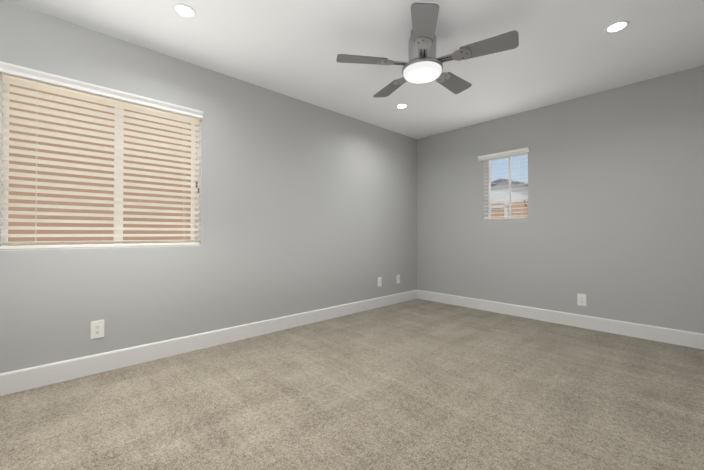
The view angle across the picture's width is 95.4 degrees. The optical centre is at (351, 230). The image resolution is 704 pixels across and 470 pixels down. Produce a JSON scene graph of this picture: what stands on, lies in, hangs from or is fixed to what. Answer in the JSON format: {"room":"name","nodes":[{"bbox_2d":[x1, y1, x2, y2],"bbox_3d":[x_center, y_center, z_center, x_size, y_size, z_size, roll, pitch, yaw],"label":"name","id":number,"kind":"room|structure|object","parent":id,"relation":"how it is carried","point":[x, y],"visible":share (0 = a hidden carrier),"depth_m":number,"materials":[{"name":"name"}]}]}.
{"room":"empty bedroom","nodes":[
{"label":"empty bedroom","id":0,"kind":"room"},
{"bbox_2d":[0,0,416,372],"bbox_3d":[-0.857,-0.194,3.340,4.870,2.440,0.220,1,-1,-43],"label":"wall","id":1,"kind":"structure","parent":0,"point":[304,207],"depth_m":2.92,"materials":[{"name":"grey paint"}]},
{"bbox_2d":[90,320,103,338],"bbox_3d":[-1.813,0.707,2.283,0.078,0.124,0.009,1,-1,-43],"label":"electrical outlet","id":2,"kind":"object","parent":1,"relation":"attached to","point":[96,329],"visible":1,"depth_m":2.28,"materials":[{"name":"white plastic"}]},
{"bbox_2d":[0,83,200,250],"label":"window","id":3,"kind":"structure","parent":1,"relation":"in","point":[4,239],"depth_m":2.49,"materials":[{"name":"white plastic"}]},
{"bbox_2d":[0,72,200,248],"bbox_3d":[-1.755,-0.445,2.392,1.172,1.133,0.073,1,-1,-43],"label":"window blinds","id":4,"kind":"object","parent":3,"relation":"attached to","point":[45,87],"visible":0.96,"depth_m":2.30,"materials":[{"name":"white plastic"}]},
{"bbox_2d":[0,61,203,118],"bbox_3d":[-1.740,-0.997,2.349,1.235,0.054,0.038,1,-1,-43],"label":"valance","id":5,"kind":"object","parent":1,"relation":"attached to","point":[23,72],"visible":0.95,"depth_m":2.26,"materials":[{"name":"white"}]},
{"bbox_2d":[0,290,415,395],"bbox_3d":[-0.697,0.960,3.318,4.650,0.133,0.014,1,-1,-43],"label":"baseboard","id":6,"kind":"structure","parent":1,"relation":"attached to","point":[31,377],"depth_m":2.57,"materials":[{"name":"white wood"}]},
{"bbox_2d":[377,277,381,286],"bbox_3d":[0.374,0.697,4.319,0.078,0.124,0.016,1,-1,-43],"label":"electrical outlet","id":7,"kind":"object","parent":1,"relation":"attached to","point":[379,281],"visible":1,"depth_m":4.32,"materials":[{"name":"white plastic"}]},
{"bbox_2d":[396,275,399,283],"bbox_3d":[0.662,0.701,4.592,0.078,0.124,0.009,1,-1,-43],"label":"electrical outlet","id":8,"kind":"object","parent":1,"relation":"attached to","point":[397,279],"visible":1,"depth_m":4.58,"materials":[{"name":"white plastic"}]},
{"bbox_2d":[0,299,703,469],"bbox_3d":[0.424,1.063,2.115,5.090,0.100,3.740,1,-1,-43],"label":"floor","id":9,"kind":"structure","parent":0,"point":[417,384],"depth_m":1.87,"materials":[{"name":"carpet"}]},
{"bbox_2d":[6,0,703,138],"bbox_3d":[0.424,-1.476,2.142,5.090,0.100,3.740,1,-1,-43],"label":"ceiling","id":10,"kind":"structure","parent":0,"point":[564,50],"depth_m":2.46,"materials":[{"name":"white paint"}]},
{"bbox_2d":[173,3,195,17],"bbox_3d":[-1.088,-1.424,2.084,0.136,0.006,0.136,1,-1,-43],"label":"recessed light","id":11,"kind":"object","parent":10,"relation":"in","point":[184,10],"visible":1,"depth_m":2.08,"materials":[{"name":"white"}]},
{"bbox_2d":[396,104,407,108],"bbox_3d":[0.564,-1.408,3.640,0.136,0.006,0.136,1,-1,-43],"label":"recessed light","id":12,"kind":"object","parent":10,"relation":"in","point":[400,106],"visible":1,"depth_m":3.65,"materials":[{"name":"white"}]},
{"bbox_2d":[336,3,518,96],"bbox_3d":[0.530,-1.256,2.307,1.133,0.336,1.188,1,-1,-43],"label":"ceiling fan","id":13,"kind":"object","parent":10,"relation":"hanging from","point":[423,64],"visible":1,"depth_m":2.16,"materials":[{"name":"silver metal"}]},
{"bbox_2d":[604,20,628,32],"bbox_3d":[1.853,-1.422,2.244,0.136,0.006,0.136,1,-1,-43],"label":"recessed light","id":14,"kind":"object","parent":10,"relation":"in","point":[617,26],"visible":1,"depth_m":2.24,"materials":[{"name":"white"}]},
{"bbox_2d":[417,65,703,333],"bbox_3d":[2.204,-0.189,3.790,0.220,2.440,3.740,1,-1,-43],"label":"wall","id":15,"kind":"structure","parent":0,"point":[611,227],"depth_m":3.35,"materials":[{"name":"grey paint"}]},
{"bbox_2d":[478,147,529,220],"bbox_3d":[1.941,-0.546,4.041,0.248,0.840,0.610,1,-1,-43],"label":"window","id":16,"kind":"structure","parent":15,"relation":"in","point":[508,154],"depth_m":4.02,"materials":[{"name":"white plastic"}]},
{"bbox_2d":[416,290,703,349],"bbox_3d":[2.119,0.964,3.698,0.014,0.133,3.240,1,-1,-43],"label":"baseboard","id":17,"kind":"structure","parent":15,"relation":"attached to","point":[660,334],"depth_m":3.38,"materials":[{"name":"white wood"}]},
{"bbox_2d":[577,293,585,305],"bbox_3d":[2.423,0.735,3.379,0.009,0.124,0.078,1,-1,-43],"label":"electrical outlet","id":18,"kind":"object","parent":15,"relation":"attached to","point":[581,299],"visible":1,"depth_m":3.38,"materials":[{"name":"white plastic"}]},
{"label":"outside","id":19,"kind":"structure","parent":0,"visible":0},
{"bbox_2d":[491,178,527,217],"bbox_3d":[7.500,1.169,13.329,6.360,5.925,5.388,1,-1,-43],"label":"neighboring house","id":20,"kind":"structure","parent":19,"point":[523,194],"depth_m":11.15,"materials":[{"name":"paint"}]}
]}

